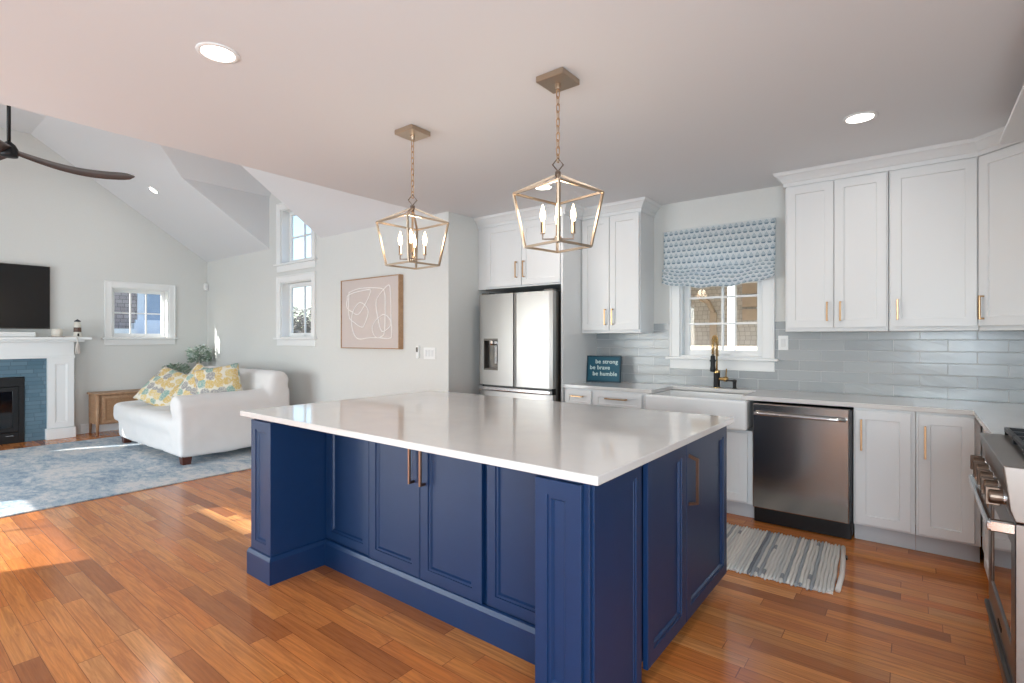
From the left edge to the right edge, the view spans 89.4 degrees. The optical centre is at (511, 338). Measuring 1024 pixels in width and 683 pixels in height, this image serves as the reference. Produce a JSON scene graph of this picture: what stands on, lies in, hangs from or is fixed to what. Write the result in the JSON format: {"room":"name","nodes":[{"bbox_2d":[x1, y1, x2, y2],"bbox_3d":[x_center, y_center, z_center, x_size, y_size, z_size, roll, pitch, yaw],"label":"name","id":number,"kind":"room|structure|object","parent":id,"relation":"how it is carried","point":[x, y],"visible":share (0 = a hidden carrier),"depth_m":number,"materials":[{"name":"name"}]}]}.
{"room":"kitchen","nodes":[
{"label":"kitchen","id":0,"kind":"room"},
{"bbox_2d":[0,127,206,433],"bbox_3d":[-6.952,-0.814,6.201,0.150,4.300,6.342,0,0,38],"label":"wall","id":1,"kind":"structure","parent":0,"point":[69,224],"depth_m":7.33,"materials":[{"name":"paint"}]},
{"bbox_2d":[0,263,49,328],"bbox_3d":[-6.674,-0.544,6.377,0.064,0.836,1.470,0,0,38],"label":"television","id":2,"kind":"object","parent":1,"relation":"attached to","point":[24,289],"visible":1,"depth_m":6.74,"materials":[{"name":"grey"}]},
{"bbox_2d":[0,337,91,441],"bbox_3d":[-6.578,0.658,6.315,0.300,1.355,2.240,0,0,38],"label":"fireplace mantel","id":3,"kind":"object","parent":1,"relation":"attached to","point":[46,364],"visible":1,"depth_m":6.81,"materials":[{"name":"white paint"}]},
{"bbox_2d":[0,377,23,444],"bbox_3d":[-6.623,0.918,6.349,0.168,0.835,0.911,0,0,38],"label":"fireplace insert","id":4,"kind":"object","parent":3,"relation":"in","point":[11,388],"visible":0.98,"depth_m":6.58,"materials":[{"name":"black metal"}]},
{"bbox_2d":[0,332,35,336],"bbox_3d":[-6.595,-0.052,6.325,0.100,0.065,1.135,0,0,38],"label":"soundbar","id":5,"kind":"object","parent":3,"relation":"on","point":[2,334],"visible":0.98,"depth_m":6.61,"materials":[{"name":"white paint"}]},
{"bbox_2d":[0,337,91,341],"bbox_3d":[-6.578,0.013,6.315,0.300,0.065,2.240,0,0,38],"label":"shelf","id":6,"kind":"object","parent":3,"relation":"attached to","point":[2,339],"depth_m":6.73,"materials":[{"name":"white paint"}]},
{"bbox_2d":[50,328,63,336],"bbox_3d":[-6.099,-0.076,6.930,0.180,0.115,0.180,0,0,38],"label":"candle lantern","id":7,"kind":"object","parent":3,"relation":"on","point":[55,332],"visible":0.91,"depth_m":6.89,"materials":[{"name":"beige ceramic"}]},
{"bbox_2d":[64,336,80,353],"bbox_3d":[-5.939,0.085,6.953,0.226,0.241,0.076,0,0,-6],"label":"garland","id":8,"kind":"object","parent":3,"relation":"hanging from","point":[77,350],"visible":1,"depth_m":6.97,"materials":[{"name":"beige fabric"}]},
{"bbox_2d":[73,319,81,336],"bbox_3d":[-5.954,-0.141,7.083,0.096,0.245,0.096,0,0,38],"label":"lighthouse figurine","id":9,"kind":"object","parent":3,"relation":"on","point":[77,332],"visible":0.96,"depth_m":7.06,"materials":[{"name":"beige ceramic"}]},
{"bbox_2d":[81,423,118,433],"bbox_3d":[-5.535,1.268,7.887,0.014,0.135,1.642,0,0,38],"label":"baseboard","id":10,"kind":"structure","parent":1,"relation":"attached to","point":[114,426],"depth_m":7.42,"materials":[{"name":"white paint"}]},
{"bbox_2d":[101,280,178,344],"bbox_3d":[-5.640,-0.372,7.841,0.205,0.935,0.970,0,0,38],"label":"window","id":11,"kind":"structure","parent":1,"relation":"in","point":[167,336],"depth_m":7.84,"materials":[{"name":"white paint"}]},
{"bbox_2d":[0,104,431,261],"bbox_3d":[-4.806,-2.029,4.530,5.490,1.540,6.153,0,0,38],"label":"vaulted ceiling","id":12,"kind":"structure","parent":0,"point":[179,209],"depth_m":6.57,"materials":[{"name":"white paint"}]},
{"bbox_2d":[0,105,134,179],"bbox_3d":[-4.330,-2.123,4.733,1.594,1.158,1.431,0,0,38],"label":"ceiling fan","id":13,"kind":"object","parent":12,"relation":"hanging from","point":[8,149],"visible":0.8,"depth_m":4.76,"materials":[{"name":"black metal"}]},
{"bbox_2d":[148,186,158,193],"bbox_3d":[-4.836,-2.001,6.973,0.144,0.082,0.120,0,0,43],"label":"recessed light","id":14,"kind":"object","parent":12,"relation":"attached to","point":[152,189],"visible":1,"depth_m":6.96,"materials":[{"name":"white paint"}]},
{"bbox_2d":[161,145,270,196],"bbox_3d":[-3.436,-2.258,6.199,1.411,0.534,1.766,0,0,38],"label":"ceiling","id":15,"kind":"structure","parent":0,"point":[192,166],"depth_m":6.54,"materials":[{"name":"white paint"}]},
{"bbox_2d":[183,178,268,247],"bbox_3d":[-3.785,-1.627,6.886,0.100,0.747,1.111,0,0,38],"label":"wall","id":16,"kind":"structure","parent":0,"point":[250,211],"depth_m":7.00,"materials":[{"name":"white paint"}]},
{"bbox_2d":[207,193,458,404],"bbox_3d":[-2.845,-0.639,6.927,5.739,3.950,0.150,0,0,38],"label":"wall","id":17,"kind":"structure","parent":0,"point":[241,293],"depth_m":6.20,"materials":[{"name":"paint"}]},
{"bbox_2d":[203,283,207,290],"bbox_3d":[-5.028,-0.844,8.493,0.059,0.120,0.058,0,0,38],"label":"sensor","id":18,"kind":"object","parent":17,"relation":"attached to","point":[205,285],"visible":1,"depth_m":8.47,"materials":[{"name":"white paint"}]},
{"bbox_2d":[273,271,316,345],"bbox_3d":[-2.826,-0.375,6.877,1.010,0.947,0.206,0,0,38],"label":"window","id":19,"kind":"structure","parent":17,"relation":"in","point":[285,335],"depth_m":7.02,"materials":[{"name":"white paint"}]},
{"bbox_2d":[273,203,317,272],"bbox_3d":[-2.825,-1.374,6.877,1.010,0.940,0.205,0,0,38],"label":"window","id":20,"kind":"structure","parent":17,"relation":"in","point":[285,261],"depth_m":7.07,"materials":[{"name":"white paint"}]},
{"bbox_2d":[341,274,402,348],"bbox_3d":[-1.595,-0.284,5.821,1.050,0.796,0.061,0,0,38],"label":"wall art","id":21,"kind":"object","parent":17,"relation":"attached to","point":[372,307],"visible":1,"depth_m":5.75,"materials":[{"name":"fabric"}]},
{"bbox_2d":[416,346,419,357],"bbox_3d":[-0.977,0.141,5.361,0.040,0.130,0.027,0,0,38],"label":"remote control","id":22,"kind":"object","parent":17,"relation":"attached to","point":[417,347],"visible":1,"depth_m":5.35,"materials":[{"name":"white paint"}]},
{"bbox_2d":[424,347,434,358],"bbox_3d":[-0.842,0.151,5.265,0.170,0.118,0.011,0,0,38],"label":"switch plate","id":23,"kind":"object","parent":17,"relation":"attached to","point":[429,353],"visible":1,"depth_m":5.26,"materials":[{"name":"white paint"}]},
{"bbox_2d":[459,214,503,394],"bbox_3d":[-0.269,0.041,5.686,0.150,2.590,1.058,0,0,38],"label":"wall","id":24,"kind":"structure","parent":0,"point":[469,294],"depth_m":5.34,"materials":[{"name":"paint"}]},
{"bbox_2d":[0,430,1002,682],"bbox_3d":[-2.568,1.396,3.457,10.500,0.120,7.500,0,0,38],"label":"floor","id":25,"kind":"structure","parent":0,"point":[153,585],"depth_m":2.43,"materials":[{"name":"brown wood"}]},
{"bbox_2d":[87,389,140,435],"bbox_3d":[-5.364,1.046,7.753,0.390,0.581,1.520,0,0,38],"label":"sideboard","id":26,"kind":"object","parent":25,"relation":"on","point":[101,403],"visible":0.24,"depth_m":7.19,"materials":[{"name":"brown wood"}]},
{"bbox_2d":[162,362,191,373],"bbox_3d":[-5.137,0.540,7.912,0.414,0.353,0.405,0,0,38],"label":"greenery","id":27,"kind":"object","parent":26,"relation":"on","point":[180,369],"visible":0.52,"depth_m":7.90,"materials":[{"name":"green plant"}]},
{"bbox_2d":[186,344,212,364],"bbox_3d":[-4.960,0.400,8.221,0.398,0.631,0.388,0,0,38],"label":"plant","id":28,"kind":"object","parent":26,"relation":"on","point":[205,355],"visible":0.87,"depth_m":8.18,"materials":[{"name":"green plant"}]},
{"bbox_2d":[0,436,250,517],"bbox_3d":[-4.876,1.330,5.034,3.160,0.012,4.750,0,0,38],"label":"area rug","id":29,"kind":"object","parent":25,"relation":"on","point":[36,478],"visible":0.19,"depth_m":5.18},
{"bbox_2d":[113,366,289,464],"bbox_3d":[-3.930,0.853,6.481,2.224,0.938,1.249,0,0,38],"label":"sofa","id":30,"kind":"object","parent":29,"relation":"on","point":[191,426],"visible":0.83,"depth_m":5.76,"materials":[{"name":"white fabric"}]},
{"bbox_2d":[133,366,186,405],"bbox_3d":[-4.397,0.636,6.593,0.672,0.551,0.391,0,0,16],"label":"throw pillow","id":31,"kind":"object","parent":30,"relation":"on","point":[159,390],"visible":0.73,"depth_m":6.50,"materials":[{"name":"fabric"}]},
{"bbox_2d":[172,362,208,396],"bbox_3d":[-3.825,0.596,6.351,0.663,0.600,0.280,0,0,17],"label":"throw pillow","id":32,"kind":"object","parent":30,"relation":"on","point":[188,386],"visible":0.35,"depth_m":6.31,"materials":[{"name":"fabric"}]},
{"bbox_2d":[193,363,242,393],"bbox_3d":[-3.469,0.561,6.124,0.549,0.533,0.225,0,0,-25],"label":"throw pillow","id":33,"kind":"object","parent":30,"relation":"on","point":[226,378],"visible":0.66,"depth_m":6.08,"materials":[{"name":"fabric"}]},
{"bbox_2d":[247,419,726,682],"bbox_3d":[-0.164,0.894,2.843,2.254,0.884,1.494,0,0,38],"label":"kitchen island","id":34,"kind":"object","parent":25,"relation":"on","point":[578,582],"visible":0.73,"depth_m":2.30,"materials":[{"name":"blue paint"}]},
{"bbox_2d":[240,390,733,485],"bbox_3d":[-0.198,0.436,2.893,2.343,0.030,1.512,0,0,38],"label":"island countertop","id":35,"kind":"structure","parent":34,"relation":"on","point":[595,445],"depth_m":2.48,"materials":[{"name":"white stone"}]},
{"bbox_2d":[479,288,560,401],"bbox_3d":[0.236,0.428,5.259,0.890,1.775,0.752,0,0,38],"label":"refrigerator","id":36,"kind":"object","parent":25,"relation":"on","point":[520,332],"visible":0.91,"depth_m":4.91,"materials":[{"name":"grey metal"}]},
{"bbox_2d":[478,213,596,401],"bbox_3d":[0.238,0.086,5.343,1.067,2.500,0.673,0,0,38],"label":"tall cabinet","id":37,"kind":"object","parent":25,"relation":"on","point":[504,265],"visible":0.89,"depth_m":5.00,"materials":[{"name":"white paint"}]},
{"bbox_2d":[473,197,661,228],"bbox_3d":[0.446,-1.203,4.947,1.886,0.102,0.469,0,0,18],"label":"trim","id":38,"kind":"structure","parent":37,"relation":"attached to","point":[646,205],"depth_m":4.88,"materials":[{"name":"white paint"}]},
{"bbox_2d":[565,388,592,404],"bbox_3d":[0.777,0.895,4.915,0.295,0.882,0.670,0,0,38],"label":"drawer","id":39,"kind":"object","parent":25,"relation":"on","point":[572,395],"visible":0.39,"depth_m":4.67,"materials":[{"name":"white paint"}]},
{"bbox_2d":[593,389,674,408],"bbox_3d":[1.098,0.895,4.664,0.515,0.882,0.671,0,0,38],"label":"drawer","id":40,"kind":"object","parent":25,"relation":"on","point":[635,400],"visible":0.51,"depth_m":4.43,"materials":[{"name":"white paint"}]},
{"bbox_2d":[727,427,753,517],"bbox_3d":[1.620,1.008,4.258,0.805,0.655,0.671,0,0,38],"label":"base cabinet","id":41,"kind":"object","parent":25,"relation":"on","point":[739,443],"visible":0.06,"depth_m":3.84,"materials":[{"name":"white paint"}]},
{"bbox_2d":[727,522,847,594],"bbox_3d":[1.496,1.325,3.264,1.033,0.026,0.794,0,0,35],"label":"rag rug","id":42,"kind":"object","parent":25,"relation":"on","point":[808,564],"visible":0.66,"depth_m":3.10,"materials":[{"name":"beige fabric"}]},
{"bbox_2d":[753,401,854,539],"bbox_3d":[2.159,0.899,3.789,0.603,0.863,0.689,0,0,38],"label":"dishwasher","id":43,"kind":"object","parent":25,"relation":"on","point":[803,454],"visible":0.95,"depth_m":3.54,"materials":[{"name":"silver metal"}]},
{"bbox_2d":[854,407,915,549],"bbox_3d":[2.552,0.895,3.532,0.322,0.882,0.670,0,0,38],"label":"base cabinet","id":44,"kind":"object","parent":25,"relation":"on","point":[884,440],"visible":0.97,"depth_m":3.31,"materials":[{"name":"white paint"}]},
{"bbox_2d":[916,412,980,562],"bbox_3d":[2.799,0.895,3.340,0.301,0.882,0.671,0,0,38],"label":"base cabinet","id":45,"kind":"object","parent":25,"relation":"on","point":[948,514],"visible":0.92,"depth_m":3.12,"materials":[{"name":"white paint"}]},
{"bbox_2d":[982,427,988,579],"bbox_3d":[2.627,0.895,2.434,0.646,0.882,1.031,0,0,38],"label":"base cabinet","id":46,"kind":"object","parent":25,"relation":"on","point":[985,532],"visible":0.06,"depth_m":2.69,"materials":[{"name":"white paint"}]},
{"bbox_2d":[563,381,1023,433],"bbox_3d":[1.715,0.437,3.548,3.466,0.030,1.670,0,0,38],"label":"countertop","id":47,"kind":"structure","parent":46,"relation":"on","point":[993,417],"depth_m":3.49,"materials":[{"name":"white stone"}]},
{"bbox_2d":[586,355,621,382],"bbox_3d":[0.893,0.295,5.032,0.344,0.256,0.048,0,0,30],"label":"word sign","id":48,"kind":"object","parent":47,"relation":"on","point":[599,368],"visible":1,"depth_m":5.02,"materials":[{"name":"teal paint"}]},
{"bbox_2d":[645,390,759,430],"bbox_3d":[1.544,0.562,4.172,0.777,0.217,0.521,0,0,38],"label":"farmhouse sink","id":49,"kind":"object","parent":47,"relation":"in","point":[694,402],"visible":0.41,"depth_m":3.96,"materials":[{"name":"white ceramic"}]},
{"bbox_2d":[710,335,728,387],"bbox_3d":[1.758,0.196,4.396,0.126,0.451,0.168,0,0,38],"label":"kitchen faucet","id":50,"kind":"object","parent":47,"relation":"on","point":[717,378],"visible":1,"depth_m":4.42,"materials":[{"name":"black metal"}]},
{"bbox_2d":[726,380,736,388],"bbox_3d":[1.854,0.385,4.375,0.093,0.074,0.039,0,0,18],"label":"soap dispenser","id":51,"kind":"object","parent":47,"relation":"on","point":[733,381],"visible":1,"depth_m":4.35,"materials":[{"name":"black plastic"}]},
{"bbox_2d":[968,427,1023,682],"bbox_3d":[2.035,0.855,1.755,0.687,0.962,0.751,0,0,38],"label":"gas range","id":52,"kind":"object","parent":25,"relation":"on","point":[999,475],"visible":1,"depth_m":1.78,"materials":[{"name":"grey metal"}]},
{"bbox_2d":[1004,427,1023,454],"bbox_3d":[2.073,0.405,1.725,0.590,0.062,0.750,0,0,38],"label":"cooktop","id":53,"kind":"object","parent":52,"relation":"in","point":[1013,437],"depth_m":1.98,"materials":[{"name":"black metal"}]},
{"bbox_2d":[0,0,1023,217],"bbox_3d":[-0.394,-1.334,1.764,4.910,0.160,7.400,0,0,38],"label":"ceiling","id":54,"kind":"structure","parent":0,"point":[673,101],"depth_m":2.55,"materials":[{"name":"white paint"}]},
{"bbox_2d":[195,42,239,63],"bbox_3d":[-1.291,-1.250,2.271,0.172,0.007,0.172,0,0,38],"label":"recessed light","id":55,"kind":"object","parent":54,"relation":"in","point":[215,52],"visible":1,"depth_m":2.26,"materials":[{"name":"white paint"}]},
{"bbox_2d":[375,124,448,269],"bbox_3d":[-0.601,-0.846,3.125,0.314,0.818,0.314,0,0,42],"label":"lantern pendant","id":56,"kind":"object","parent":54,"relation":"hanging from","point":[411,132],"visible":1,"depth_m":3.12,"materials":[{"name":"gold metal"}]},
{"bbox_2d":[535,184,553,189],"bbox_3d":[0.258,-1.250,4.280,0.172,0.007,0.172,0,0,38],"label":"recessed light","id":57,"kind":"object","parent":54,"relation":"in","point":[545,187],"visible":0.69,"depth_m":4.28,"materials":[{"name":"white paint"}]},
{"bbox_2d":[512,67,604,252],"bbox_3d":[0.221,-0.846,2.489,0.314,0.818,0.314,0,0,-41],"label":"lantern pendant","id":58,"kind":"object","parent":54,"relation":"hanging from","point":[560,79],"visible":1,"depth_m":2.48,"materials":[{"name":"gold metal"}]},
{"bbox_2d":[842,111,877,123],"bbox_3d":[1.974,-1.250,2.934,0.172,0.007,0.172,0,0,38],"label":"recessed light","id":59,"kind":"object","parent":54,"relation":"in","point":[860,117],"visible":1,"depth_m":2.92,"materials":[{"name":"white paint"}]},
{"bbox_2d":[625,185,1023,535],"bbox_3d":[1.861,0.041,4.603,4.841,2.590,0.150,0,0,38],"label":"wall","id":60,"kind":"structure","parent":0,"point":[770,202],"depth_m":4.49,"materials":[{"name":"paint"}]},
{"bbox_2d":[582,211,653,333],"bbox_3d":[0.998,-0.607,4.952,0.605,1.114,0.353,0,0,38],"label":"upper cabinet","id":61,"kind":"object","parent":60,"relation":"attached to","point":[618,270],"visible":1,"depth_m":4.81,"materials":[{"name":"white paint"}]},
{"bbox_2d":[665,217,778,371],"bbox_3d":[1.852,-0.360,4.575,0.944,1.272,0.206,0,0,38],"label":"window","id":62,"kind":"structure","parent":60,"relation":"in","point":[681,356],"depth_m":4.54,"materials":[{"name":"white paint"}]},
{"bbox_2d":[662,218,775,287],"bbox_3d":[1.773,-0.710,4.490,0.936,0.539,0.132,0,0,38],"label":"roman shade","id":63,"kind":"object","parent":62,"relation":"attached to","point":[727,255],"visible":1,"depth_m":4.45,"materials":[{"name":"fabric"}]},
{"bbox_2d":[778,336,787,349],"bbox_3d":[2.212,0.035,4.215,0.075,0.118,0.011,0,0,38],"label":"wall outlet","id":64,"kind":"object","parent":60,"relation":"attached to","point":[782,340],"visible":1,"depth_m":4.21,"materials":[{"name":"white paint"}]},
{"bbox_2d":[781,339,784,346],"bbox_3d":[2.210,0.036,4.213,0.032,0.066,0.006,0,0,38],"label":"socket","id":65,"kind":"object","parent":64,"relation":"attached to","point":[782,340],"depth_m":4.21,"materials":[{"name":"white paint"}]},
{"bbox_2d":[597,321,1023,402],"bbox_3d":[2.234,0.141,4.211,3.470,0.561,0.010,0,0,38],"label":"backsplash","id":66,"kind":"structure","parent":60,"relation":"attached to","point":[988,366],"depth_m":3.86,"materials":[{"name":"grey tile"}]},
{"bbox_2d":[785,171,889,331],"bbox_3d":[2.414,-0.608,3.849,0.636,1.114,0.352,0,0,38],"label":"upper cabinet","id":67,"kind":"object","parent":60,"relation":"attached to","point":[837,231],"visible":0.95,"depth_m":3.73,"materials":[{"name":"white paint"}]},
{"bbox_2d":[773,126,1022,189],"bbox_3d":[2.681,-1.203,3.408,0.384,0.102,1.865,0,0,-40],"label":"trim","id":68,"kind":"structure","parent":67,"relation":"attached to","point":[986,143],"depth_m":3.50,"materials":[{"name":"white paint"}]},
{"bbox_2d":[889,157,978,331],"bbox_3d":[2.850,-0.607,3.511,0.458,1.114,0.353,0,0,38],"label":"upper cabinet","id":69,"kind":"object","parent":60,"relation":"attached to","point":[934,208],"visible":1,"depth_m":3.40,"materials":[{"name":"white paint"}]},
{"bbox_2d":[978,141,1023,330],"bbox_3d":[3.180,-0.607,3.091,0.596,1.114,0.609,0,0,38],"label":"upper cabinet","id":70,"kind":"object","parent":60,"relation":"attached to","point":[1001,172],"visible":0.95,"depth_m":3.13,"materials":[{"name":"white paint"}]},
{"bbox_3d":[1.438,0.041,0.243,0.150,2.590,7.250,0,0,38],"label":"wall","id":71,"kind":"structure","parent":0,"visible":0},
{"bbox_2d":[998,84,1023,144],"bbox_3d":[2.411,-0.739,2.052,0.532,0.750,1.830,0,0,38],"label":"range hood","id":72,"kind":"object","parent":71,"relation":"attached to","point":[1013,131],"visible":1,"depth_m":2.67,"materials":[{"name":"white paint"}]},
{"label":"outside","id":73,"kind":"structure","parent":0,"visible":0},
{"bbox_3d":[-2.618,2.011,21.051,150.000,0.150,150.000,0,0,38],"label":"ground","id":74,"kind":"structure","parent":73,"visible":0},
{"bbox_2d":[114,292,160,333],"bbox_3d":[-10.035,-1.314,11.364,4.200,6.500,7.000,0,0,38],"label":"house","id":75,"kind":"structure","parent":74,"relation":"on","point":[121,300],"depth_m":11.74,"materials":[{"name":"grey brick"}]},
{"bbox_2d":[294,312,310,332],"bbox_3d":[-13.377,0.028,29.555,4.040,3.845,4.083,0,0,38],"label":"bare tree","id":76,"kind":"object","parent":74,"relation":"on","point":[302,320],"visible":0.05,"depth_m":29.94,"materials":[{"name":"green plant"}]},
{"bbox_2d":[294,302,310,332],"bbox_3d":[-17.544,-0.498,41.797,5.162,4.896,5.176,0,0,38],"label":"bare tree","id":77,"kind":"object","parent":74,"relation":"on","point":[294,302],"visible":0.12,"depth_m":41.55,"materials":[{"name":"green plant"}]},
{"bbox_2d":[294,318,310,332],"bbox_3d":[-8.622,0.326,24.462,3.335,3.234,3.407,0,0,38],"label":"bare tree","id":78,"kind":"object","parent":74,"relation":"on","point":[307,325],"visible":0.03,"depth_m":24.10,"materials":[{"name":"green plant"}]},
{"bbox_2d":[294,310,310,332],"bbox_3d":[-12.474,-0.128,34.600,4.361,4.155,4.382,0,0,38],"label":"bare tree","id":79,"kind":"object","parent":74,"relation":"on","point":[306,310],"visible":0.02,"depth_m":33.99,"materials":[{"name":"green plant"}]},
{"bbox_2d":[691,281,756,350],"bbox_3d":[4.357,-0.564,10.802,14.001,5.000,3.600,0,0,38],"label":"porch","id":80,"kind":"object","parent":74,"relation":"on","point":[739,309],"visible":0.04,"depth_m":11.91,"materials":[{"name":"grey"}]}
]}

